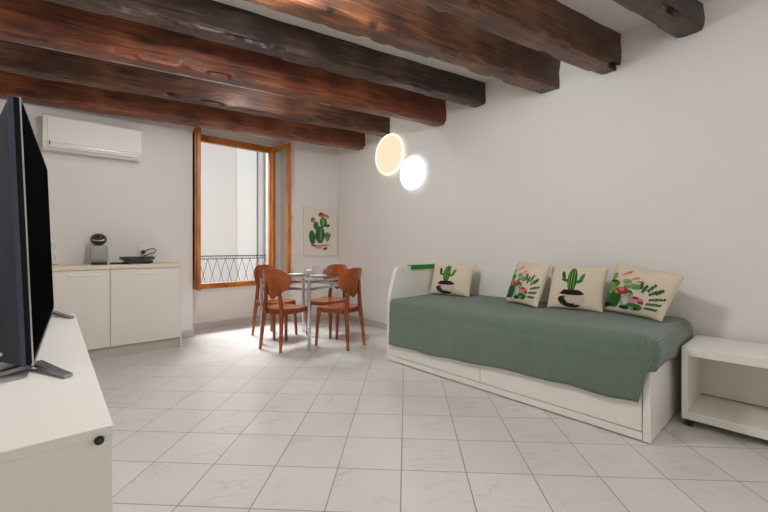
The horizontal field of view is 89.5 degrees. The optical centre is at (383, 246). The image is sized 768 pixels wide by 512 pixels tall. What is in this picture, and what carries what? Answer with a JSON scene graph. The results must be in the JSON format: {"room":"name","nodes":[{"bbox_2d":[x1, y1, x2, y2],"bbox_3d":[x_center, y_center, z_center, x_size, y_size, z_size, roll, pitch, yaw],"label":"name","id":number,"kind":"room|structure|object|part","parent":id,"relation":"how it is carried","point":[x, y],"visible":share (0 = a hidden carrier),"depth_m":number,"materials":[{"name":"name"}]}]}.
{"room":"studio apartment","nodes":[
{"label":"studio apartment","id":0,"kind":"room"},
{"bbox_2d":[0,99,337,330],"bbox_3d":[-2.546,-0.315,5.203,4.100,2.930,0.820,0,0,-42],"label":"wall","id":1,"kind":"structure","parent":0,"point":[148,201],"depth_m":4.78,"materials":[{"name":"paint"}]},
{"bbox_2d":[51,239,57,263],"bbox_3d":[-3.454,0.050,4.062,0.048,0.252,0.039,0,0,-42],"label":"wall socket","id":2,"kind":"object","parent":1,"relation":"attached to","point":[54,242],"visible":0.58,"depth_m":4.05,"materials":[{"name":"white plastic"}]},
{"bbox_2d":[42,113,141,161],"bbox_3d":[-3.152,-1.168,4.222,0.855,0.364,0.207,0,0,-42],"label":"air conditioner","id":3,"kind":"object","parent":1,"relation":"attached to","point":[65,134],"visible":1,"depth_m":4.12,"materials":[{"name":"white plastic"}]},
{"bbox_2d":[138,245,149,254],"bbox_3d":[-2.859,0.043,4.612,0.120,0.115,0.017,0,0,-42],"label":"wall socket","id":4,"kind":"object","parent":1,"relation":"attached to","point":[140,247],"visible":0.98,"depth_m":4.61,"materials":[{"name":"white plastic"}]},
{"bbox_2d":[141,248,155,255],"bbox_3d":[-2.804,0.081,4.602,0.174,0.126,0.054,0,0,-29],"label":"plug","id":5,"kind":"object","parent":1,"relation":"attached to","point":[142,251],"visible":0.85,"depth_m":4.58,"materials":[{"name":"black plastic"}]},
{"bbox_2d":[193,285,255,290],"bbox_3d":[-2.199,0.603,5.744,1.300,0.025,0.040,0,0,-42],"label":"trim","id":6,"kind":"structure","parent":1,"relation":"attached to","point":[254,285],"depth_m":5.63,"materials":[{"name":"white stone"}]},
{"bbox_2d":[201,255,265,282],"bbox_3d":[-2.368,0.394,5.969,1.435,0.523,0.013,0,0,-42],"label":"railing","id":7,"kind":"object","parent":1,"relation":"in","point":[216,255],"depth_m":5.98,"materials":[{"name":"black metal"}]},
{"bbox_3d":[-2.371,0.394,5.966,1.420,0.523,0.013,0,0,-42],"label":"rail","id":8,"kind":"part","parent":7,"relation":"part of","materials":[{"name":"black metal"}]},
{"bbox_2d":[193,127,291,290],"bbox_3d":[-2.048,-0.487,5.563,1.372,2.155,0.551,0,0,-42],"label":"window","id":9,"kind":"structure","parent":1,"relation":"in","point":[198,137],"depth_m":5.76,"materials":[{"name":"brown wood"}]},
{"bbox_3d":[-2.512,-0.487,5.118,0.016,2.055,0.410,0,0,-32],"label":"shutter panel","id":10,"kind":"part","parent":9,"relation":"part of","materials":[{"name":"brown wood"}]},
{"bbox_3d":[-2.205,-0.487,5.737,1.076,2.155,0.082,0,0,-42],"label":"rail","id":11,"kind":"part","parent":9,"relation":"part of","materials":[{"name":"brown wood"}]},
{"bbox_3d":[-1.586,-0.492,5.941,0.346,2.105,0.042,0,0,42],"label":"casement rail","id":12,"kind":"part","parent":9,"relation":"part of","materials":[{"name":"brown wood"}]},
{"bbox_2d":[182,313,335,337],"bbox_3d":[-1.861,1.109,5.750,2.374,0.082,0.557,0,0,-37],"label":"baseboard","id":13,"kind":"structure","parent":1,"relation":"attached to","point":[188,333],"depth_m":5.73,"materials":[{"name":"grey stone"}]},
{"bbox_2d":[303,206,336,255],"bbox_3d":[-0.997,-0.238,6.102,0.557,0.760,0.033,0,0,-31],"label":"picture","id":14,"kind":"object","parent":1,"relation":"attached to","point":[319,223],"visible":1,"depth_m":6.08,"materials":[{"name":"beige paper"}]},
{"bbox_2d":[309,212,330,249],"bbox_3d":[-1.004,-0.242,6.079,0.363,0.592,0.001,0,0,-31],"label":"painting","id":15,"kind":"object","parent":14,"relation":"attached to","point":[319,222],"depth_m":6.08,"materials":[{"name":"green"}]},
{"bbox_2d":[1,0,712,117],"bbox_3d":[0.034,-1.830,2.338,4.500,0.100,8.630,0,0,-42],"label":"ceiling","id":16,"kind":"structure","parent":0,"point":[608,13],"depth_m":3.08,"materials":[{"name":"white paint"}]},
{"bbox_2d":[0,71,364,149],"bbox_3d":[-2.127,-1.614,4.738,4.210,0.332,0.189,0,0,-31],"label":"ceiling beam","id":17,"kind":"structure","parent":16,"relation":"attached to","point":[32,90],"depth_m":4.43,"materials":[{"name":"brown wood"}]},
{"bbox_2d":[0,39,389,136],"bbox_3d":[-1.764,-1.660,4.335,4.208,0.240,0.175,0,0,-31],"label":"ceiling beam","id":18,"kind":"structure","parent":16,"relation":"attached to","point":[16,58],"depth_m":4.00,"materials":[{"name":"brown wood"}]},
{"bbox_2d":[0,0,445,126],"bbox_3d":[-1.107,-1.615,3.607,4.208,0.328,0.182,0,0,-31],"label":"ceiling beam","id":19,"kind":"structure","parent":16,"relation":"attached to","point":[40,23],"depth_m":3.24,"materials":[{"name":"brown wood"}]},
{"bbox_2d":[47,0,485,107],"bbox_3d":[-0.740,-1.660,3.197,4.208,0.240,0.178,0,0,-31],"label":"ceiling beam","id":20,"kind":"structure","parent":16,"relation":"attached to","point":[210,20],"depth_m":3.10,"materials":[{"name":"brown wood"}]},
{"bbox_2d":[243,0,559,93],"bbox_3d":[-0.210,-1.621,2.609,4.213,0.317,0.202,0,0,-31],"label":"ceiling beam","id":21,"kind":"structure","parent":16,"relation":"attached to","point":[404,25],"depth_m":2.87,"materials":[{"name":"brown wood"}]},
{"bbox_2d":[409,0,620,74],"bbox_3d":[0.129,-1.625,2.232,4.213,0.310,0.207,0,0,-31],"label":"ceiling beam","id":22,"kind":"structure","parent":16,"relation":"attached to","point":[552,27],"depth_m":2.78,"materials":[{"name":"brown wood"}]},
{"bbox_2d":[613,0,704,37],"bbox_3d":[0.497,-1.676,1.825,4.209,0.206,0.185,0,0,-31],"label":"ceiling beam","id":23,"kind":"structure","parent":16,"relation":"attached to","point":[678,18],"depth_m":2.69,"materials":[{"name":"brown wood"}]},
{"bbox_2d":[91,318,767,511],"bbox_3d":[0.128,1.190,2.234,4.500,0.080,8.350,0,0,-42],"label":"floor","id":24,"kind":"structure","parent":0,"point":[218,421],"depth_m":2.26,"materials":[{"name":"tile"}]},
{"bbox_2d":[0,314,112,511],"bbox_3d":[-1.323,0.760,1.308,0.500,0.780,1.766,0,0,-41],"label":"tv console","id":25,"kind":"object","parent":24,"relation":"on","point":[56,432],"visible":0.99,"depth_m":0.80,"materials":[{"name":"white laminate"}]},
{"bbox_2d":[0,94,73,377],"bbox_3d":[-1.403,-0.028,1.564,0.236,0.792,1.386,0,0,-38],"label":"television","id":26,"kind":"object","parent":25,"relation":"on","point":[26,278],"visible":1,"depth_m":1.10,"materials":[{"name":"black plastic"}]},
{"bbox_3d":[-1.419,-0.041,1.608,0.033,0.762,1.296,0,0,-38],"label":"edge trim","id":27,"kind":"part","parent":26,"relation":"part of","materials":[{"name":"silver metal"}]},
{"bbox_3d":[-0.759,0.771,0.652,0.494,0.758,0.018,0,0,-41],"label":"panel","id":28,"kind":"part","parent":25,"relation":"part of","materials":[{"name":"white laminate"}]},
{"bbox_2d":[52,267,181,359],"bbox_3d":[-2.983,0.691,4.172,1.350,0.918,0.505,0,0,-42],"label":"base cabinet","id":29,"kind":"object","parent":24,"relation":"on","point":[118,312],"visible":0.74,"depth_m":4.07,"materials":[{"name":"white wood"}]},
{"bbox_3d":[-3.077,0.633,3.769,0.670,0.794,0.019,0,0,-42],"label":"cupboard door","id":30,"kind":"part","parent":29,"relation":"part of","materials":[{"name":"white wood"}]},
{"bbox_3d":[-2.976,0.285,3.843,0.260,0.031,0.006,0,0,-42],"label":"door pull","id":31,"kind":"part","parent":29,"relation":"part of","materials":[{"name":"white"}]},
{"bbox_2d":[52,262,181,270],"bbox_3d":[-2.983,0.211,4.168,1.345,0.042,0.511,0,0,-42],"label":"countertop","id":32,"kind":"structure","parent":29,"relation":"on","point":[68,267],"depth_m":4.04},
{"bbox_2d":[89,233,107,264],"bbox_3d":[-3.059,0.023,4.152,0.166,0.334,0.215,0,0,-36],"label":"coffee machine","id":33,"kind":"object","parent":32,"relation":"on","point":[98,252],"visible":1,"depth_m":4.11,"materials":[{"name":"grey plastic"}]},
{"bbox_3d":[-3.040,0.068,4.127,0.120,0.155,0.018,0,0,-36],"label":"panel","id":34,"kind":"part","parent":33,"relation":"part of","materials":[{"name":"grey plastic"}]},
{"bbox_2d":[91,262,106,264],"bbox_3d":[-3.012,0.176,4.099,0.137,0.028,0.075,0,0,-36],"label":"drip tray","id":35,"kind":"object","parent":33,"relation":"on","point":[92,263],"depth_m":4.07,"materials":[{"name":"black plastic"}]},
{"bbox_2d":[119,256,154,263],"bbox_3d":[-2.785,0.150,4.370,0.325,0.080,0.218,0,0,-40],"label":"griddle","id":36,"kind":"object","parent":32,"relation":"on","point":[126,259],"visible":0.97,"depth_m":4.30,"materials":[{"name":"black metal"}]},
{"bbox_3d":[-2.786,0.132,4.371,0.315,0.024,0.215,0,0,-40],"label":"griddle lid","id":37,"kind":"part","parent":36,"relation":"part of","materials":[{"name":"black plastic"}]},
{"bbox_3d":[-2.780,0.115,4.368,0.320,0.010,0.208,0,0,-40],"label":"lid plate","id":38,"kind":"part","parent":36,"relation":"part of","materials":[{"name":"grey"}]},
{"bbox_3d":[-2.580,0.633,4.216,0.653,0.794,0.019,0,0,-42],"label":"cupboard door","id":39,"kind":"part","parent":29,"relation":"part of","materials":[{"name":"white wood"}]},
{"bbox_3d":[-2.574,0.285,4.204,0.260,0.031,0.006,0,0,-42],"label":"door pull","id":40,"kind":"part","parent":29,"relation":"part of","materials":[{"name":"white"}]},
{"bbox_3d":[-2.486,0.691,4.616,0.018,0.918,0.480,0,0,-42],"label":"panel","id":41,"kind":"part","parent":29,"relation":"part of","materials":[{"name":"white wood"}]},
{"bbox_2d":[251,265,297,340],"bbox_3d":[-1.436,0.695,5.040,0.476,0.910,0.429,0,0,33],"label":"dining chair","id":42,"kind":"object","parent":24,"relation":"on","point":[258,269],"visible":0.57,"depth_m":5.03,"materials":[{"name":"brown wood"}]},
{"bbox_3d":[-1.663,0.765,5.046,0.083,0.770,0.098,0,0,33],"label":"leg","id":43,"kind":"part","parent":42,"relation":"part of","materials":[{"name":"brown wood"}]},
{"bbox_3d":[-1.584,0.409,5.137,0.121,0.338,0.410,0,0,33],"label":"backrest","id":44,"kind":"part","parent":42,"relation":"part of","materials":[{"name":"brown wood"}]},
{"bbox_3d":[-1.533,0.765,5.245,0.083,0.770,0.098,0,0,33],"label":"leg","id":45,"kind":"part","parent":42,"relation":"part of","materials":[{"name":"brown wood"}]},
{"bbox_3d":[-1.360,0.929,4.787,0.072,0.441,0.053,0,0,33],"label":"leg","id":46,"kind":"part","parent":42,"relation":"part of","materials":[{"name":"brown wood"}]},
{"bbox_3d":[-1.418,0.730,5.029,0.357,0.048,0.372,0,0,33],"label":"seat frame","id":47,"kind":"part","parent":42,"relation":"part of","materials":[{"name":"brown wood"}]},
{"bbox_3d":[-1.416,0.702,5.027,0.420,0.034,0.429,0,0,33],"label":"seat","id":48,"kind":"part","parent":42,"relation":"part of","materials":[{"name":"brown wood"}]},
{"bbox_3d":[-1.173,0.929,5.074,0.072,0.441,0.053,0,0,33],"label":"leg","id":49,"kind":"part","parent":42,"relation":"part of","materials":[{"name":"brown wood"}]},
{"bbox_2d":[259,268,306,352],"bbox_3d":[-1.149,0.695,4.474,0.429,0.910,0.476,0,0,30],"label":"dining chair","id":50,"kind":"object","parent":24,"relation":"on","point":[276,281],"visible":0.98,"depth_m":4.30,"materials":[{"name":"brown wood"}]},
{"bbox_3d":[-1.348,0.765,4.364,0.098,0.770,0.083,0,0,29],"label":"leg","id":51,"kind":"part","parent":50,"relation":"part of","materials":[{"name":"brown wood"}]},
{"bbox_3d":[-1.236,0.409,4.319,0.410,0.338,0.121,0,0,29],"label":"backrest","id":52,"kind":"part","parent":50,"relation":"part of","materials":[{"name":"brown wood"}]},
{"bbox_3d":[-1.141,0.765,4.247,0.098,0.770,0.083,0,0,29],"label":"leg","id":53,"kind":"part","parent":50,"relation":"part of","materials":[{"name":"brown wood"}]},
{"bbox_3d":[-1.199,0.929,4.734,0.053,0.441,0.072,0,0,29],"label":"leg","id":54,"kind":"part","parent":50,"relation":"part of","materials":[{"name":"brown wood"}]},
{"bbox_3d":[-1.137,0.702,4.494,0.429,0.034,0.420,0,0,29],"label":"seat","id":55,"kind":"part","parent":50,"relation":"part of","materials":[{"name":"brown wood"}]},
{"bbox_3d":[-1.139,0.730,4.492,0.372,0.048,0.357,0,0,29],"label":"seat frame","id":56,"kind":"part","parent":50,"relation":"part of","materials":[{"name":"brown wood"}]},
{"bbox_2d":[259,273,340,351],"bbox_3d":[-0.957,0.752,4.750,0.804,0.795,0.842,0,0,28],"label":"dining table","id":57,"kind":"object","parent":24,"relation":"on","point":[304,276],"visible":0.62,"depth_m":4.47,"materials":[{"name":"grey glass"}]},
{"bbox_3d":[-1.450,0.758,4.589,0.047,0.783,0.048,0,0,28],"label":"leg","id":58,"kind":"part","parent":57,"relation":"part of","materials":[{"name":"silver metal"}]},
{"bbox_3d":[-0.957,0.361,4.750,0.804,0.012,0.842,0,0,28],"label":"glass","id":59,"kind":"part","parent":57,"relation":"part of","materials":[{"name":"clear glass"}]},
{"bbox_3d":[-0.957,0.470,4.750,0.728,0.029,0.767,0,0,28],"label":"frame rail","id":60,"kind":"part","parent":57,"relation":"part of","materials":[{"name":"silver metal"}]},
{"bbox_3d":[-0.957,0.390,4.750,0.726,0.024,0.764,0,0,28],"label":"frame rail","id":61,"kind":"part","parent":57,"relation":"part of","materials":[{"name":"silver metal"}]},
{"bbox_3d":[-1.091,0.758,5.251,0.047,0.783,0.048,0,0,28],"label":"leg","id":62,"kind":"part","parent":57,"relation":"part of","materials":[{"name":"silver metal"}]},
{"bbox_3d":[-0.822,0.758,4.249,0.047,0.783,0.048,0,0,28],"label":"leg","id":63,"kind":"part","parent":57,"relation":"part of","materials":[{"name":"silver metal"}]},
{"bbox_2d":[306,268,313,273],"bbox_3d":[-0.949,0.316,4.973,0.100,0.077,0.100,0,0,-42],"label":"sugar bowl","id":64,"kind":"object","parent":57,"relation":"on","point":[309,271],"visible":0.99,"depth_m":4.94,"materials":[{"name":"white ceramic"}]},
{"bbox_2d":[310,274,325,276],"bbox_3d":[-0.790,0.347,4.637,0.200,0.015,0.200,0,0,-42],"label":"plate","id":65,"kind":"object","parent":57,"relation":"on","point":[316,275],"visible":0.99,"depth_m":4.67,"materials":[{"name":"white ceramic"}]},
{"bbox_2d":[306,264,346,338],"bbox_3d":[-0.726,0.695,5.136,0.429,0.910,0.476,0,0,29],"label":"dining chair","id":66,"kind":"object","parent":24,"relation":"on","point":[334,268],"visible":0.6,"depth_m":5.22,"materials":[{"name":"brown wood"}]},
{"bbox_3d":[-0.737,0.702,5.116,0.429,0.034,0.420,0,0,29],"label":"seat","id":67,"kind":"part","parent":66,"relation":"part of","materials":[{"name":"brown wood"}]},
{"bbox_3d":[-0.736,0.730,5.118,0.372,0.048,0.357,0,0,29],"label":"seat frame","id":68,"kind":"part","parent":66,"relation":"part of","materials":[{"name":"brown wood"}]},
{"bbox_3d":[-0.736,0.765,5.364,0.098,0.770,0.083,0,0,29],"label":"leg","id":69,"kind":"part","parent":66,"relation":"part of","materials":[{"name":"brown wood"}]},
{"bbox_3d":[-0.674,0.929,4.877,0.053,0.441,0.072,0,0,29],"label":"leg","id":70,"kind":"part","parent":66,"relation":"part of","materials":[{"name":"brown wood"}]},
{"bbox_3d":[-0.640,0.409,5.291,0.410,0.338,0.121,0,0,29],"label":"backrest","id":71,"kind":"part","parent":66,"relation":"part of","materials":[{"name":"brown wood"}]},
{"bbox_2d":[315,268,365,350],"bbox_3d":[-0.499,0.695,4.530,0.476,0.910,0.429,0,0,33],"label":"dining chair","id":72,"kind":"object","parent":24,"relation":"on","point":[349,281],"visible":1,"depth_m":4.42,"materials":[{"name":"brown wood"}]},
{"bbox_3d":[-0.762,0.929,4.496,0.072,0.441,0.053,0,0,33],"label":"leg","id":73,"kind":"part","parent":72,"relation":"part of","materials":[{"name":"brown wood"}]},
{"bbox_3d":[-0.575,0.929,4.784,0.072,0.441,0.053,0,0,33],"label":"leg","id":74,"kind":"part","parent":72,"relation":"part of","materials":[{"name":"brown wood"}]},
{"bbox_3d":[-0.519,0.702,4.543,0.420,0.034,0.429,0,0,33],"label":"seat","id":75,"kind":"part","parent":72,"relation":"part of","materials":[{"name":"brown wood"}]},
{"bbox_3d":[-0.517,0.730,4.541,0.357,0.048,0.372,0,0,33],"label":"seat frame","id":76,"kind":"part","parent":72,"relation":"part of","materials":[{"name":"brown wood"}]},
{"bbox_3d":[-0.402,0.765,4.324,0.083,0.770,0.098,0,0,33],"label":"leg","id":77,"kind":"part","parent":72,"relation":"part of","materials":[{"name":"brown wood"}]},
{"bbox_3d":[-0.351,0.409,4.433,0.121,0.338,0.410,0,0,33],"label":"backrest","id":78,"kind":"part","parent":72,"relation":"part of","materials":[{"name":"brown wood"}]},
{"bbox_3d":[-0.272,0.765,4.524,0.083,0.770,0.098,0,0,33],"label":"leg","id":79,"kind":"part","parent":72,"relation":"part of","materials":[{"name":"brown wood"}]},
{"bbox_2d":[387,264,681,442],"bbox_3d":[1.135,0.669,3.409,0.950,0.946,2.278,0,0,-42],"label":"daybed","id":80,"kind":"object","parent":24,"relation":"on","point":[660,399],"depth_m":2.77,"materials":[{"name":"white laminate"}]},
{"bbox_3d":[0.395,0.674,4.231,0.950,0.936,0.040,0,0,-42],"label":"tall panel","id":81,"kind":"part","parent":80,"relation":"part of","materials":[{"name":"white laminate"}]},
{"bbox_3d":[0.457,0.219,4.287,0.505,0.046,0.065,0,0,-42],"label":"edge guard","id":82,"kind":"part","parent":80,"relation":"part of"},
{"bbox_3d":[0.421,0.954,3.510,0.020,0.269,1.057,0,0,-42],"label":"drawer","id":83,"kind":"part","parent":80,"relation":"part of","materials":[{"name":"white laminate"}]},
{"bbox_3d":[1.230,0.677,3.987,0.035,0.930,1.440,0,0,-42],"label":"panel","id":84,"kind":"part","parent":80,"relation":"part of","materials":[{"name":"white laminate"}]},
{"bbox_3d":[0.797,1.118,3.096,0.020,0.048,2.179,0,0,-42],"label":"rail","id":85,"kind":"part","parent":80,"relation":"part of","materials":[{"name":"white laminate"}]},
{"bbox_3d":[1.151,0.954,2.700,0.020,0.269,1.112,0,0,-42],"label":"drawer","id":86,"kind":"part","parent":80,"relation":"part of","materials":[{"name":"white laminate"}]},
{"bbox_3d":[1.884,0.921,2.578,0.950,0.442,0.040,0,0,-42],"label":"panel","id":87,"kind":"part","parent":80,"relation":"part of","materials":[{"name":"white laminate"}]},
{"bbox_3d":[1.136,0.649,3.401,0.880,0.198,2.175,0,0,-42],"label":"mattress","id":88,"kind":"object","parent":80,"relation":"on","visible":0},
{"bbox_2d":[388,294,692,401],"bbox_3d":[1.145,0.744,3.338,0.938,0.459,2.255,0,0,-42],"label":"coverlet","id":89,"kind":"object","parent":88,"relation":"on","point":[607,353],"visible":0.94,"depth_m":2.78,"materials":[{"name":"green fabric"}]},
{"bbox_2d":[429,263,475,296],"bbox_3d":[0.735,0.351,4.163,0.495,0.334,0.183,0,0,35],"label":"cushion","id":90,"kind":"object","parent":89,"relation":"on","point":[449,279],"visible":1,"depth_m":4.10,"materials":[{"name":"beige fabric"}]},
{"bbox_2d":[436,266,455,292],"bbox_3d":[0.676,0.352,4.152,0.231,0.292,0.095,0,0,36],"label":"print","id":91,"kind":"object","parent":90,"relation":"attached to","point":[445,275],"depth_m":4.13,"materials":[{"name":"green"}]},
{"bbox_2d":[506,261,550,307],"bbox_3d":[1.295,0.328,3.504,0.198,0.380,0.414,0,0,-20],"label":"cushion","id":92,"kind":"object","parent":89,"relation":"on","point":[528,282],"visible":1,"depth_m":3.42,"materials":[{"name":"beige fabric"}]},
{"bbox_2d":[506,266,539,298],"bbox_3d":[1.254,0.332,3.491,0.112,0.308,0.385,0,0,-20],"label":"print","id":93,"kind":"object","parent":92,"relation":"attached to","point":[525,283],"depth_m":3.44,"materials":[{"name":"multicoloured"}]},
{"bbox_2d":[547,265,608,312],"bbox_3d":[1.606,0.340,3.224,0.447,0.356,0.195,0,0,37],"label":"cushion","id":94,"kind":"object","parent":89,"relation":"on","point":[572,287],"visible":1,"depth_m":3.17,"materials":[{"name":"beige fabric"}]},
{"bbox_2d":[558,268,584,306],"bbox_3d":[1.564,0.339,3.202,0.124,0.314,0.205,0,0,-42],"label":"print","id":95,"kind":"object","parent":94,"relation":"attached to","point":[571,281],"depth_m":3.20,"materials":[{"name":"green"}]},
{"bbox_2d":[604,263,684,321],"bbox_3d":[1.919,0.323,2.888,0.200,0.390,0.556,0,0,-17],"label":"cushion","id":96,"kind":"object","parent":89,"relation":"on","point":[646,293],"visible":1,"depth_m":2.82,"materials":[{"name":"beige fabric"}]},
{"bbox_2d":[605,271,665,311],"bbox_3d":[1.861,0.335,2.896,0.096,0.298,0.482,0,0,-13],"label":"print","id":97,"kind":"object","parent":96,"relation":"attached to","point":[629,291],"depth_m":2.85,"materials":[{"name":"multicoloured"}]},
{"bbox_2d":[682,335,767,439],"bbox_3d":[2.499,0.896,2.220,0.485,0.508,1.194,0,0,-42],"label":"shelf unit","id":98,"kind":"object","parent":24,"relation":"on","point":[725,381],"visible":1,"depth_m":2.52,"materials":[{"name":"white laminate"}]},
{"bbox_2d":[338,0,767,343],"bbox_3d":[1.632,-0.315,3.777,0.200,2.930,8.630,0,0,-42],"label":"wall","id":99,"kind":"structure","parent":0,"point":[658,161],"depth_m":3.28,"materials":[{"name":"paint"}]},
{"bbox_2d":[339,314,386,328],"bbox_3d":[1.776,1.109,3.457,0.014,0.082,7.560,0,0,-42],"label":"baseboard","id":100,"kind":"structure","parent":99,"relation":"attached to","point":[341,316],"depth_m":5.67,"materials":[{"name":"grey stone"}]},
{"bbox_2d":[375,133,403,175],"bbox_3d":[0.080,-1.262,5.319,0.041,0.570,0.570,0,0,-42],"label":"wall lamp","id":101,"kind":"object","parent":99,"relation":"attached to","point":[389,156],"visible":1,"depth_m":5.30,"materials":[{"name":"beige glass"}]},
{"bbox_2d":[400,155,425,189],"bbox_3d":[0.372,-0.950,4.994,0.041,0.444,0.444,0,0,-42],"label":"wall lamp","id":102,"kind":"object","parent":99,"relation":"attached to","point":[412,172],"visible":1,"depth_m":4.97,"materials":[{"name":"white glass"}]},
{"label":"outside","id":103,"kind":"structure","parent":0,"visible":0},
{"bbox_3d":[-2.622,7.200,7.395,10.000,0.100,2.500,0,0,-42],"label":"ground","id":104,"kind":"structure","parent":103,"visible":0},
{"bbox_2d":[201,142,265,282],"bbox_3d":[-3.536,-0.350,8.410,10.000,15.000,0.568,0,0,-42],"label":"view outside window","id":105,"kind":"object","parent":104,"relation":"on","point":[233,180],"visible":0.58,"depth_m":8.44,"materials":[{"name":"paint"}]}
]}

